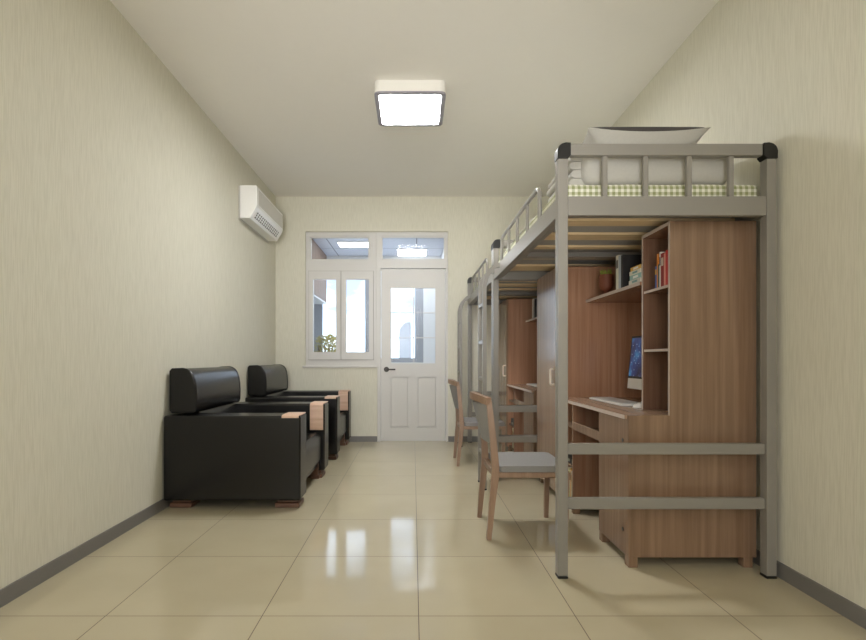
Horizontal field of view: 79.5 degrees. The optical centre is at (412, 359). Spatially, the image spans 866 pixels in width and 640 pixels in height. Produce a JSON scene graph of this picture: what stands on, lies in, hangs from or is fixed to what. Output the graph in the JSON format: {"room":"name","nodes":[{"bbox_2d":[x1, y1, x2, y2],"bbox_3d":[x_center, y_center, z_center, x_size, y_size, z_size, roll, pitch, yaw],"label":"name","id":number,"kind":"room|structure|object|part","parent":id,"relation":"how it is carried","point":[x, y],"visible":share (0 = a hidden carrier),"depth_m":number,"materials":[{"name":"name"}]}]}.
{"room":"dormitory room","nodes":[
{"label":"dormitory room","id":0,"kind":"room"},
{"bbox_2d":[0,0,275,588],"bbox_3d":[-1.743,-0.487,1.930,0.150,2.975,9.060,0,0,0],"label":"wall","id":1,"kind":"structure","parent":0,"point":[127,258],"depth_m":2.74,"materials":[{"name":"paint"}]},
{"bbox_2d":[0,498,172,607],"bbox_3d":[-1.663,0.965,1.855,0.009,0.070,8.910,0,0,0],"label":"baseboard","id":2,"kind":"structure","parent":1,"relation":"attached to","point":[12,591],"depth_m":2.54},
{"bbox_2d":[238,185,282,242],"bbox_3d":[-1.577,-1.502,5.470,0.180,0.333,1.014,0,0,0],"label":"air conditioner","id":3,"kind":"object","parent":1,"relation":"attached to","point":[256,211],"visible":1,"depth_m":5.17,"materials":[{"name":"white plastic"}]},
{"bbox_3d":[-1.662,-1.498,5.470,0.010,0.325,1.014,0,0,0],"label":"wall plate","id":4,"kind":"part","parent":3,"relation":"part of","materials":[{"name":"white plastic"}]},
{"bbox_2d":[254,212,278,236],"bbox_3d":[-1.524,-1.401,5.450,0.034,0.052,0.842,0,0,0],"label":"air vent","id":5,"kind":"object","parent":3,"relation":"attached to","point":[261,220],"depth_m":5.40,"materials":[{"name":"white plastic"}]},
{"bbox_3d":[-1.489,-1.562,5.480,0.004,0.145,0.910,0,0,0],"label":"panel","id":6,"kind":"part","parent":3,"relation":"part of","materials":[{"name":"white plastic"}]},
{"bbox_2d":[313,238,443,255],"bbox_3d":[-0.630,-1.640,7.260,2.140,0.080,1.600,0,0,0],"label":"ceiling","id":7,"kind":"structure","parent":0,"point":[330,247],"depth_m":7.38,"materials":[{"name":"white paint"}]},
{"bbox_2d":[337,241,367,246],"bbox_3d":[-0.745,-1.591,7.205,0.570,0.017,0.310,0,0,0],"label":"recessed light","id":8,"kind":"object","parent":7,"relation":"in","point":[341,243],"visible":0.59,"depth_m":7.10,"materials":[{"name":"white paint"}]},
{"bbox_2d":[338,243,367,246],"bbox_3d":[-0.745,-1.584,7.205,0.550,0.004,0.290,0,0,0],"label":"diffuser","id":9,"kind":"object","parent":8,"relation":"attached to","point":[340,244],"depth_m":7.17,"materials":[{"name":"white plastic"}]},
{"bbox_2d":[397,248,426,255],"bbox_3d":[-0.015,-1.591,7.730,0.440,0.017,0.460,0,0,0],"label":"recessed light","id":10,"kind":"object","parent":7,"relation":"in","point":[400,251],"visible":1,"depth_m":7.65,"materials":[{"name":"white paint"}]},
{"bbox_2d":[327,256,440,362],"bbox_3d":[-0.630,-0.300,8.120,2.140,2.600,0.120,0,0,0],"label":"wall","id":11,"kind":"structure","parent":0,"point":[428,293],"depth_m":8.06,"materials":[{"name":"white paint"}]},
{"bbox_2d":[314,280,422,362],"bbox_3d":[-0.770,-0.695,8.110,1.860,1.490,0.060,0,0,0],"label":"window","id":12,"kind":"structure","parent":11,"relation":"in","point":[318,308],"depth_m":8.08,"materials":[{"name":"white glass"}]},
{"bbox_2d":[276,197,549,435],"bbox_3d":[0.008,-0.487,6.385,3.352,2.975,0.150,0,0,0],"label":"wall","id":13,"kind":"structure","parent":0,"point":[472,224],"depth_m":6.31,"materials":[{"name":"paint"}]},
{"bbox_2d":[302,366,376,367],"bbox_3d":[-0.885,0.089,6.298,0.904,0.024,0.021,0,0,0],"label":"trim","id":14,"kind":"structure","parent":13,"relation":"attached to","point":[302,366],"depth_m":6.29,"materials":[{"name":"white paint"}]},
{"bbox_2d":[306,232,375,365],"bbox_3d":[-0.878,-0.735,6.348,0.855,1.628,0.094,0,0,0],"label":"window","id":15,"kind":"structure","parent":13,"relation":"in","point":[340,270],"depth_m":6.33,"materials":[{"name":"white paint"}]},
{"bbox_3d":[-1.074,-0.534,6.343,0.389,1.074,0.060,0,0,0],"label":"sash","id":16,"kind":"part","parent":15,"relation":"part of","materials":[{"name":"white paint"}]},
{"bbox_3d":[-0.894,-1.351,6.362,0.736,0.292,0.030,0,0,0],"label":"transom sash","id":17,"kind":"part","parent":15,"relation":"part of","materials":[{"name":"clear glass"}]},
{"bbox_3d":[-0.677,-0.534,6.343,0.389,1.074,0.060,0,0,0],"label":"sash","id":18,"kind":"part","parent":15,"relation":"part of","materials":[{"name":"white paint"}]},
{"bbox_2d":[376,232,447,440],"bbox_3d":[-0.012,-0.274,6.356,0.872,2.549,0.118,0,0,0],"label":"door","id":19,"kind":"structure","parent":13,"relation":"in","point":[412,398],"depth_m":6.36,"materials":[{"name":"white paint"}]},
{"bbox_3d":[-0.166,0.522,6.378,0.234,0.622,0.035,0,0,0],"label":"panel","id":20,"kind":"part","parent":19,"relation":"part of","materials":[{"name":"white paint"}]},
{"bbox_3d":[0.002,-1.356,6.364,0.793,0.288,0.030,0,0,0],"label":"transom sash","id":21,"kind":"part","parent":19,"relation":"part of","materials":[{"name":"clear glass"}]},
{"bbox_3d":[0.168,0.522,6.378,0.244,0.622,0.035,0,0,0],"label":"panel","id":22,"kind":"part","parent":19,"relation":"part of","materials":[{"name":"white paint"}]},
{"bbox_2d":[348,436,477,441],"bbox_3d":[0.008,0.967,6.306,3.334,0.067,0.009,0,0,0],"label":"baseboard","id":23,"kind":"structure","parent":13,"relation":"attached to","point":[352,438],"depth_m":6.30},
{"bbox_2d":[110,0,718,196],"bbox_3d":[0.008,-2.025,1.855,3.652,0.100,9.210,0,0,0],"label":"ceiling","id":24,"kind":"structure","parent":0,"point":[289,84],"depth_m":3.62,"materials":[{"name":"paint"}]},
{"bbox_2d":[374,80,445,125],"bbox_3d":[-0.021,-1.929,3.939,0.511,0.090,0.534,0,0,0],"label":"ceiling lamp","id":25,"kind":"object","parent":24,"relation":"attached to","point":[398,102],"visible":1,"depth_m":3.82,"materials":[{"name":"white plastic"}]},
{"bbox_2d":[379,95,440,123],"bbox_3d":[-0.021,-1.888,3.939,0.448,0.004,0.471,0,0,0],"label":"diffuser","id":26,"kind":"object","parent":25,"relation":"attached to","point":[393,109],"depth_m":3.93,"materials":[{"name":"white plastic"}]},
{"bbox_2d":[0,441,865,639],"bbox_3d":[0.008,1.050,1.855,3.652,0.100,9.209,0,0,0],"label":"floor","id":27,"kind":"structure","parent":0,"point":[390,543],"depth_m":2.39,"materials":[{"name":"tile"}]},
{"bbox_2d":[164,366,327,507],"bbox_3d":[-1.200,0.529,4.015,0.910,0.942,1.164,0,0,0],"label":"armchair","id":28,"kind":"object","parent":27,"relation":"on","point":[218,446],"visible":1,"depth_m":3.44,"materials":[{"name":"black leather"}]},
{"bbox_3d":[-1.200,0.656,3.542,0.910,0.564,0.205,0,0,0],"label":"arm","id":29,"kind":"part","parent":28,"relation":"part of","materials":[{"name":"black leather"}]},
{"bbox_3d":[-1.200,0.656,4.487,0.910,0.564,0.205,0,0,0],"label":"arm","id":30,"kind":"part","parent":28,"relation":"part of","materials":[{"name":"black leather"}]},
{"bbox_3d":[-1.125,0.879,4.015,0.650,0.042,0.732,0,0,0],"label":"seat","id":31,"kind":"part","parent":28,"relation":"part of","materials":[{"name":"black leather"}]},
{"bbox_3d":[-1.097,0.734,4.015,0.647,0.243,0.736,0,0,0],"label":"seat","id":32,"kind":"part","parent":28,"relation":"part of","materials":[{"name":"black leather"}]},
{"bbox_2d":[245,364,350,459],"bbox_3d":[-1.200,0.529,5.690,0.910,0.942,1.164,0,0,0],"label":"armchair","id":33,"kind":"object","parent":27,"relation":"on","point":[266,383],"visible":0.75,"depth_m":5.23,"materials":[{"name":"black leather"}]},
{"bbox_3d":[-1.200,0.656,5.218,0.910,0.564,0.205,0,0,0],"label":"arm","id":34,"kind":"part","parent":33,"relation":"part of","materials":[{"name":"black leather"}]},
{"bbox_3d":[-1.200,0.656,6.162,0.910,0.564,0.205,0,0,0],"label":"arm","id":35,"kind":"part","parent":33,"relation":"part of","materials":[{"name":"black leather"}]},
{"bbox_3d":[-1.097,0.734,5.690,0.647,0.243,0.736,0,0,0],"label":"seat","id":36,"kind":"part","parent":33,"relation":"part of","materials":[{"name":"black leather"}]},
{"bbox_2d":[448,379,505,465],"bbox_3d":[0.603,0.597,5.070,0.526,0.809,0.463,0,0,0],"label":"dining chair","id":37,"kind":"object","parent":27,"relation":"on","point":[462,423],"visible":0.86,"depth_m":4.85,"materials":[{"name":"brown wood"}]},
{"bbox_3d":[0.386,0.222,5.070,0.092,0.060,0.463,0,0,0],"label":"rail","id":38,"kind":"part","parent":37,"relation":"part of","materials":[{"name":"brown wood"}]},
{"bbox_3d":[0.403,0.360,5.070,0.100,0.219,0.378,0,0,0],"label":"backrest","id":39,"kind":"part","parent":37,"relation":"part of","materials":[{"name":"grey fabric"}]},
{"bbox_3d":[0.441,0.616,5.275,0.071,0.771,0.028,0,0,0],"label":"leg","id":40,"kind":"part","parent":37,"relation":"part of","materials":[{"name":"brown wood"}]},
{"bbox_3d":[0.441,0.616,4.865,0.071,0.771,0.028,0,0,0],"label":"leg","id":41,"kind":"part","parent":37,"relation":"part of","materials":[{"name":"brown wood"}]},
{"bbox_3d":[0.652,0.640,4.865,0.353,0.029,0.022,0,0,0],"label":"rail","id":42,"kind":"part","parent":37,"relation":"part of","materials":[{"name":"brown wood"}]},
{"bbox_3d":[0.667,0.607,5.071,0.379,0.034,0.440,0,0,0],"label":"seat","id":43,"kind":"part","parent":37,"relation":"part of","materials":[{"name":"grey fabric"}]},
{"bbox_3d":[0.848,0.814,4.865,0.036,0.372,0.028,0,0,0],"label":"leg","id":44,"kind":"part","parent":37,"relation":"part of","materials":[{"name":"brown wood"}]},
{"bbox_2d":[457,245,536,442],"bbox_3d":[1.095,0.007,5.310,1.128,1.986,1.964,0,0,0],"label":"bed","id":45,"kind":"object","parent":27,"relation":"on","point":[472,298],"visible":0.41,"depth_m":5.94,"materials":[{"name":"grey metal"}]},
{"bbox_3d":[0.598,0.126,6.216,0.131,1.722,0.030,0,0,0],"label":"ladder rail","id":46,"kind":"part","parent":45,"relation":"part of","materials":[{"name":"grey metal"}]},
{"bbox_3d":[0.598,0.126,5.951,0.131,1.722,0.030,0,0,0],"label":"ladder rail","id":47,"kind":"part","parent":45,"relation":"part of","materials":[{"name":"grey metal"}]},
{"bbox_3d":[0.683,0.037,6.264,0.046,1.902,0.050,0,0,0],"label":"post","id":48,"kind":"part","parent":45,"relation":"part of","materials":[{"name":"grey metal"}]},
{"bbox_3d":[0.677,-0.840,5.338,0.024,0.194,1.209,0,0,0],"label":"guard rail","id":49,"kind":"part","parent":45,"relation":"part of","materials":[{"name":"grey metal"}]},
{"bbox_3d":[0.683,0.037,4.356,0.046,1.902,0.050,0,0,0],"label":"post","id":50,"kind":"part","parent":45,"relation":"part of","materials":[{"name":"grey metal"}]},
{"bbox_2d":[473,282,536,295],"bbox_3d":[1.157,-0.769,5.310,0.923,0.112,1.828,0,0,0],"label":"mattress","id":51,"kind":"object","parent":45,"relation":"on","point":[499,282],"visible":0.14,"depth_m":5.39,"materials":[{"name":"beige fabric"}]},
{"bbox_2d":[499,299,536,450],"bbox_3d":[1.313,0.172,5.937,0.666,1.656,0.582,0,0,0],"label":"wardrobe","id":52,"kind":"object","parent":27,"relation":"on","point":[517,337],"visible":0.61,"depth_m":5.65,"materials":[{"name":"brown wood"}]},
{"bbox_3d":[1.024,0.147,5.937,0.018,1.600,0.576,0,0,0],"label":"door","id":53,"kind":"part","parent":52,"relation":"part of","materials":[{"name":"brown wood"}]},
{"bbox_2d":[470,391,569,539],"bbox_3d":[0.603,0.597,3.090,0.526,0.809,0.463,0,0,0],"label":"dining chair","id":54,"kind":"object","parent":27,"relation":"on","point":[498,464],"visible":0.87,"depth_m":2.92,"materials":[{"name":"brown wood"}]},
{"bbox_3d":[0.386,0.222,3.090,0.092,0.060,0.463,0,0,0],"label":"rail","id":55,"kind":"part","parent":54,"relation":"part of","materials":[{"name":"brown wood"}]},
{"bbox_3d":[0.403,0.360,3.090,0.100,0.219,0.378,0,0,0],"label":"backrest","id":56,"kind":"part","parent":54,"relation":"part of","materials":[{"name":"grey fabric"}]},
{"bbox_3d":[0.441,0.616,3.295,0.071,0.771,0.028,0,0,0],"label":"leg","id":57,"kind":"part","parent":54,"relation":"part of","materials":[{"name":"brown wood"}]},
{"bbox_3d":[0.457,0.644,3.090,0.023,0.036,0.380,0,0,0],"label":"rail","id":58,"kind":"part","parent":54,"relation":"part of","materials":[{"name":"brown wood"}]},
{"bbox_3d":[0.441,0.616,2.885,0.071,0.771,0.028,0,0,0],"label":"leg","id":59,"kind":"part","parent":54,"relation":"part of","materials":[{"name":"brown wood"}]},
{"bbox_3d":[0.667,0.607,3.091,0.379,0.034,0.440,0,0,0],"label":"seat","id":60,"kind":"part","parent":54,"relation":"part of","materials":[{"name":"grey fabric"}]},
{"bbox_3d":[0.652,0.640,2.885,0.353,0.029,0.022,0,0,0],"label":"rail","id":61,"kind":"part","parent":54,"relation":"part of","materials":[{"name":"brown wood"}]},
{"bbox_3d":[0.848,0.814,3.295,0.036,0.372,0.028,0,0,0],"label":"leg","id":62,"kind":"part","parent":54,"relation":"part of","materials":[{"name":"brown wood"}]},
{"bbox_3d":[0.848,0.814,2.885,0.036,0.372,0.028,0,0,0],"label":"leg","id":63,"kind":"part","parent":54,"relation":"part of","materials":[{"name":"brown wood"}]},
{"bbox_2d":[507,317,536,451],"bbox_3d":[1.333,0.168,5.051,0.625,1.664,1.186,0,0,0],"label":"desk","id":64,"kind":"object","parent":27,"relation":"on","point":[525,423],"visible":0.19,"depth_m":4.86,"materials":[{"name":"brown wood"}]},
{"bbox_3d":[1.226,0.428,5.092,0.387,0.050,0.468,0,0,0],"label":"keyboard drawer","id":65,"kind":"part","parent":64,"relation":"part of","materials":[{"name":"brown wood"}]},
{"bbox_2d":[514,388,523,451],"bbox_3d":[1.333,0.629,5.338,0.595,0.681,0.017,0,0,0],"label":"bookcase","id":66,"kind":"object","parent":64,"relation":"attached to","point":[518,394],"depth_m":5.33,"materials":[{"name":"brown wood"}]},
{"bbox_3d":[1.042,0.619,4.666,0.018,0.660,0.378,0,0,0],"label":"pedestal door","id":67,"kind":"part","parent":64,"relation":"part of","materials":[{"name":"brown wood"}]},
{"bbox_2d":[526,383,536,386],"bbox_3d":[1.270,0.262,5.223,0.150,0.015,0.545,0,0,0],"label":"keyboard","id":68,"kind":"object","parent":64,"relation":"on","point":[530,384],"visible":0.33,"depth_m":5.29,"materials":[{"name":"white plastic"}]},
{"bbox_2d":[526,317,536,321],"bbox_3d":[1.426,-0.409,5.205,0.408,0.019,0.878,0,0,0],"label":"wall shelf","id":69,"kind":"object","parent":64,"relation":"attached to","point":[533,319],"depth_m":5.36,"materials":[{"name":"brown wood"}]},
{"bbox_3d":[1.339,0.143,4.467,0.613,1.614,0.018,0,0,0],"label":"panel","id":70,"kind":"part","parent":64,"relation":"part of","materials":[{"name":"brown wood"}]},
{"bbox_2d":[534,299,536,317],"bbox_3d":[1.301,-0.514,5.250,0.150,0.190,0.030,0,0,0],"label":"book","id":71,"kind":"object","parent":64,"relation":"on","point":[535,300],"visible":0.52,"depth_m":5.24,"materials":[{"name":"paper"}]},
{"bbox_2d":[537,267,641,490],"bbox_3d":[1.313,0.172,3.971,0.666,1.656,0.582,0,0,0],"label":"wardrobe","id":72,"kind":"object","parent":27,"relation":"on","point":[600,335],"visible":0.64,"depth_m":3.68,"materials":[{"name":"brown wood"}]},
{"bbox_3d":[1.024,0.147,3.971,0.018,1.600,0.576,0,0,0],"label":"door","id":73,"kind":"part","parent":72,"relation":"part of","materials":[{"name":"brown wood"}]},
{"bbox_3d":[0.998,0.125,3.738,0.035,0.128,0.013,0,0,0],"label":"handle","id":74,"kind":"part","parent":72,"relation":"part of","materials":[{"name":"metal"}]},
{"bbox_2d":[478,142,777,578],"bbox_3d":[1.095,0.007,3.344,1.128,1.986,1.964,0,0,0],"label":"bed","id":75,"kind":"object","parent":27,"relation":"on","point":[763,207],"visible":0.79,"depth_m":2.38,"materials":[{"name":"grey metal"}]},
{"bbox_3d":[0.598,0.126,4.250,0.131,1.722,0.030,0,0,0],"label":"ladder rail","id":76,"kind":"part","parent":75,"relation":"part of","materials":[{"name":"grey metal"}]},
{"bbox_3d":[0.598,0.126,3.985,0.131,1.722,0.030,0,0,0],"label":"ladder rail","id":77,"kind":"part","parent":75,"relation":"part of","materials":[{"name":"grey metal"}]},
{"bbox_3d":[0.683,0.037,4.298,0.046,1.902,0.050,0,0,0],"label":"post","id":78,"kind":"part","parent":75,"relation":"part of","materials":[{"name":"grey metal"}]},
{"bbox_3d":[1.158,-0.958,4.298,0.879,0.055,0.038,0,0,0],"label":"rail","id":79,"kind":"part","parent":75,"relation":"part of","materials":[{"name":"grey metal"}]},
{"bbox_3d":[0.677,-0.840,3.373,0.024,0.194,1.209,0,0,0],"label":"guard rail","id":80,"kind":"part","parent":75,"relation":"part of","materials":[{"name":"grey metal"}]},
{"bbox_3d":[0.683,0.037,2.390,0.046,1.902,0.050,0,0,0],"label":"post","id":81,"kind":"part","parent":75,"relation":"part of","materials":[{"name":"grey metal"}]},
{"bbox_2d":[498,184,756,271],"bbox_3d":[1.157,-0.770,3.344,0.923,0.112,1.828,0,0,0],"label":"mattress","id":82,"kind":"object","parent":75,"relation":"on","point":[627,189],"visible":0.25,"depth_m":2.62,"materials":[{"name":"yellow fabric"}]},
{"bbox_2d":[503,218,533,253],"bbox_3d":[1.142,-0.855,3.655,0.892,0.056,1.140,0,0,0],"label":"quilt","id":83,"kind":"object","parent":82,"relation":"on","point":[533,218],"visible":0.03,"depth_m":3.42,"materials":[{"name":"fabric"}]},
{"bbox_2d":[547,158,726,201],"bbox_3d":[1.132,-0.910,2.703,0.760,0.164,0.495,0,0,0],"label":"quilt","id":84,"kind":"object","parent":82,"relation":"on","point":[581,171],"visible":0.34,"depth_m":2.46,"materials":[{"name":"white fabric"}]},
{"bbox_2d":[568,127,710,158],"bbox_3d":[1.158,-1.090,2.740,0.600,0.188,0.400,0,0,0],"label":"pillow","id":85,"kind":"object","parent":84,"relation":"on","point":[595,135],"visible":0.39,"depth_m":2.56,"materials":[{"name":"white fabric"}]},
{"bbox_3d":[1.158,-0.958,2.390,0.879,0.055,0.038,0,0,0],"label":"rail","id":86,"kind":"part","parent":75,"relation":"part of","materials":[{"name":"grey metal"}]},
{"bbox_3d":[1.633,0.037,2.390,0.046,1.902,0.050,0,0,0],"label":"post","id":87,"kind":"part","parent":75,"relation":"part of","materials":[{"name":"grey metal"}]},
{"bbox_2d":[568,221,755,567],"bbox_3d":[1.333,0.168,3.085,0.625,1.664,1.186,0,0,0],"label":"desk","id":88,"kind":"object","parent":27,"relation":"on","point":[699,328],"visible":0.94,"depth_m":2.49,"materials":[{"name":"brown wood"}]},
{"bbox_2d":[570,468,571,496],"bbox_3d":[1.121,0.826,3.451,0.151,0.205,0.016,0,0,0],"label":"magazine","id":89,"kind":"object","parent":88,"relation":"on","point":[570,468],"visible":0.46,"depth_m":3.45,"materials":[{"name":"paper"}]},
{"bbox_2d":[572,404,598,496],"bbox_3d":[1.333,0.629,3.373,0.595,0.681,0.017,0,0,0],"label":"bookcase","id":90,"kind":"object","parent":88,"relation":"attached to","point":[585,468],"depth_m":3.36,"materials":[{"name":"brown wood"}]},
{"bbox_3d":[1.226,0.428,3.126,0.387,0.050,0.468,0,0,0],"label":"keyboard drawer","id":91,"kind":"part","parent":88,"relation":"part of","materials":[{"name":"brown wood"}]},
{"bbox_2d":[599,268,613,293],"bbox_3d":[1.275,-0.510,3.430,0.094,0.182,0.094,0,0,0],"label":"flower pot","id":92,"kind":"object","parent":88,"relation":"on","point":[606,279],"visible":0.84,"depth_m":3.40,"materials":[{"name":"brown ceramic"}]},
{"bbox_3d":[1.042,0.619,2.700,0.018,0.660,0.378,0,0,0],"label":"pedestal door","id":93,"kind":"part","parent":88,"relation":"part of","materials":[{"name":"brown wood"}]},
{"bbox_2d":[586,281,641,302],"bbox_3d":[1.426,-0.409,3.239,0.408,0.019,0.878,0,0,0],"label":"wall shelf","id":94,"kind":"object","parent":88,"relation":"attached to","point":[632,293],"depth_m":3.31,"materials":[{"name":"brown wood"}]},
{"bbox_2d":[589,397,639,405],"bbox_3d":[1.270,0.262,3.257,0.150,0.015,0.545,0,0,0],"label":"keyboard","id":95,"kind":"object","parent":88,"relation":"on","point":[616,401],"visible":0.9,"depth_m":3.21,"materials":[{"name":"white plastic"}]},
{"bbox_2d":[616,255,619,289],"bbox_3d":[1.306,-0.521,3.123,0.161,0.204,0.040,0,0,0],"label":"book","id":96,"kind":"object","parent":88,"relation":"on","point":[617,256],"visible":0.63,"depth_m":3.12,"materials":[{"name":"paper"}]},
{"bbox_2d":[619,255,620,287],"bbox_3d":[1.306,-0.517,3.084,0.160,0.196,0.036,0,0,0],"label":"book","id":97,"kind":"object","parent":88,"relation":"on","point":[620,255],"visible":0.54,"depth_m":3.07,"materials":[{"name":"paper"}]},
{"bbox_2d":[621,255,641,287],"bbox_3d":[1.306,-0.515,3.050,0.160,0.192,0.030,0,0,0],"label":"book","id":98,"kind":"object","parent":88,"relation":"on","point":[627,261],"visible":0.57,"depth_m":3.04,"materials":[{"name":"paper"}]},
{"bbox_2d":[627,335,641,402],"bbox_3d":[1.455,0.061,3.105,0.190,0.417,0.520,0,0,0],"label":"computer monitor","id":99,"kind":"object","parent":88,"relation":"on","point":[635,363],"visible":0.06,"depth_m":3.27,"materials":[{"name":"white plastic"}]},
{"bbox_2d":[629,277,641,284],"bbox_3d":[1.281,-0.431,2.880,0.111,0.024,0.148,0,0,0],"label":"book","id":100,"kind":"object","parent":88,"relation":"on","point":[639,279],"visible":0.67,"depth_m":2.86,"materials":[{"name":"paper"}]},
{"bbox_2d":[630,272,641,280],"bbox_3d":[1.285,-0.457,2.878,0.111,0.026,0.144,0,0,0],"label":"book","id":101,"kind":"object","parent":100,"relation":"on","point":[638,275],"visible":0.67,"depth_m":2.87,"materials":[{"name":"paper"}]},
{"bbox_2d":[629,268,641,275],"bbox_3d":[1.281,-0.481,2.876,0.111,0.022,0.140,0,0,0],"label":"book","id":102,"kind":"object","parent":101,"relation":"on","point":[639,270],"visible":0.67,"depth_m":2.86,"materials":[{"name":"paper"}]},
{"bbox_2d":[630,264,641,271],"bbox_3d":[1.285,-0.504,2.874,0.111,0.022,0.136,0,0,0],"label":"book","id":103,"kind":"object","parent":102,"relation":"on","point":[639,265],"visible":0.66,"depth_m":2.86,"materials":[{"name":"paper"}]},
{"bbox_2d":[633,402,641,407],"bbox_3d":[1.270,0.255,2.895,0.092,0.028,0.056,0,0,0],"label":"computer mouse","id":104,"kind":"object","parent":88,"relation":"on","point":[636,405],"visible":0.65,"depth_m":2.88,"materials":[{"name":"white plastic"}]},
{"bbox_2d":[655,266,656,287],"bbox_3d":[1.305,-0.418,2.654,0.131,0.112,0.018,0,0,0],"label":"book","id":105,"kind":"object","parent":88,"relation":"on","point":[656,266],"visible":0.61,"depth_m":2.65,"materials":[{"name":"paper"}]},
{"bbox_2d":[644,349,667,351],"bbox_3d":[1.433,-0.045,2.646,0.395,0.013,0.271,0,0,0],"label":"shelf","id":106,"kind":"object","parent":88,"relation":"attached to","point":[645,350],"depth_m":2.64,"materials":[{"name":"brown wood"}]},
{"bbox_2d":[644,285,667,293],"bbox_3d":[1.433,-0.355,2.646,0.395,0.013,0.271,0,0,0],"label":"shelf","id":107,"kind":"object","parent":88,"relation":"attached to","point":[663,289],"depth_m":2.69,"materials":[{"name":"brown wood"}]},
{"bbox_2d":[657,254,658,287],"bbox_3d":[1.305,-0.448,2.639,0.130,0.172,0.012,0,0,0],"label":"book","id":108,"kind":"object","parent":88,"relation":"on","point":[657,254],"visible":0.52,"depth_m":2.64,"materials":[{"name":"paper"}]},
{"bbox_2d":[659,252,663,286],"bbox_3d":[1.305,-0.450,2.610,0.131,0.176,0.014,0,0,0],"label":"book","id":109,"kind":"object","parent":88,"relation":"on","point":[659,252],"visible":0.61,"depth_m":2.60,"materials":[{"name":"paper"}]},
{"bbox_2d":[661,252,665,285],"bbox_3d":[1.305,-0.445,2.587,0.131,0.166,0.032,0,0,0],"label":"book","id":110,"kind":"object","parent":88,"relation":"on","point":[662,254],"visible":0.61,"depth_m":2.58,"materials":[{"name":"paper"}]},
{"bbox_2d":[664,253,665,285],"bbox_3d":[1.305,-0.442,2.562,0.130,0.160,0.016,0,0,0],"label":"book","id":111,"kind":"object","parent":88,"relation":"on","point":[664,253],"visible":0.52,"depth_m":2.56,"materials":[{"name":"paper"}]},
{"bbox_2d":[666,250,667,284],"bbox_3d":[1.305,-0.448,2.546,0.130,0.172,0.014,0,0,0],"label":"book","id":112,"kind":"object","parent":88,"relation":"on","point":[666,250],"visible":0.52,"depth_m":2.54,"materials":[{"name":"paper"}]},
{"bbox_2d":[667,254,667,284],"bbox_3d":[1.305,-0.437,2.526,0.130,0.150,0.026,0,0,0],"label":"book","id":113,"kind":"object","parent":88,"relation":"on","point":[667,254],"visible":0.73,"depth_m":2.53,"materials":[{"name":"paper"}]},
{"bbox_3d":[1.339,0.143,2.501,0.613,1.614,0.018,0,0,0],"label":"panel","id":114,"kind":"part","parent":88,"relation":"part of","materials":[{"name":"brown wood"}]},
{"bbox_2d":[611,0,865,608],"bbox_3d":[1.759,-0.487,1.930,0.150,2.975,9.060,0,0,0],"label":"wall","id":115,"kind":"structure","parent":0,"point":[790,75],"depth_m":2.23,"materials":[{"name":"paint"}]},
{"bbox_2d":[753,549,865,628],"bbox_3d":[1.679,0.965,1.855,0.009,0.070,8.910,0,0,0],"label":"baseboard","id":116,"kind":"structure","parent":115,"relation":"attached to","point":[834,601],"depth_m":2.13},
{"bbox_3d":[-0.630,1.050,7.260,2.140,0.100,1.600,0,0,0],"label":"floor","id":117,"kind":"structure","parent":0,"visible":0},
{"bbox_2d":[314,333,335,351],"bbox_3d":[-1.275,0.309,7.625,0.509,1.382,0.501,0,0,0],"label":"potted shrub","id":118,"kind":"object","parent":117,"relation":"on","point":[329,337],"visible":0.27,"depth_m":7.55,"materials":[{"name":"green plant"}]},
{"bbox_3d":[-1.750,-0.300,7.260,0.100,2.600,1.600,0,0,0],"label":"wall","id":119,"kind":"structure","parent":0,"visible":0},
{"bbox_2d":[312,239,326,303],"bbox_3d":[-1.510,-1.221,7.300,0.376,0.750,1.360,0,0,0],"label":"upper cabinet","id":120,"kind":"object","parent":119,"relation":"attached to","point":[320,286],"visible":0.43,"depth_m":7.37,"materials":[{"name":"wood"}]},
{"bbox_3d":[-1.335,-1.232,6.962,0.019,0.715,0.673,0,0,0],"label":"door","id":121,"kind":"part","parent":120,"relation":"part of","materials":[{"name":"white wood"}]},
{"bbox_3d":[-1.510,-0.858,7.300,0.376,0.024,1.360,0,0,0],"label":"trim","id":122,"kind":"part","parent":120,"relation":"part of","materials":[{"name":"white paint"}]},
{"bbox_3d":[-1.335,-1.232,7.638,0.019,0.715,0.673,0,0,0],"label":"door","id":123,"kind":"part","parent":120,"relation":"part of","materials":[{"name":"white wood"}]},
{"label":"outside","id":124,"kind":"structure","parent":0,"visible":0},
{"bbox_2d":[399,322,410,357],"bbox_3d":[-14.000,-1.000,611.000,24.000,84.000,22.000,0,0,0],"label":"tower building","id":125,"kind":"structure","parent":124,"point":[405,329],"depth_m":600.00,"materials":[{"name":"white"}]}
]}

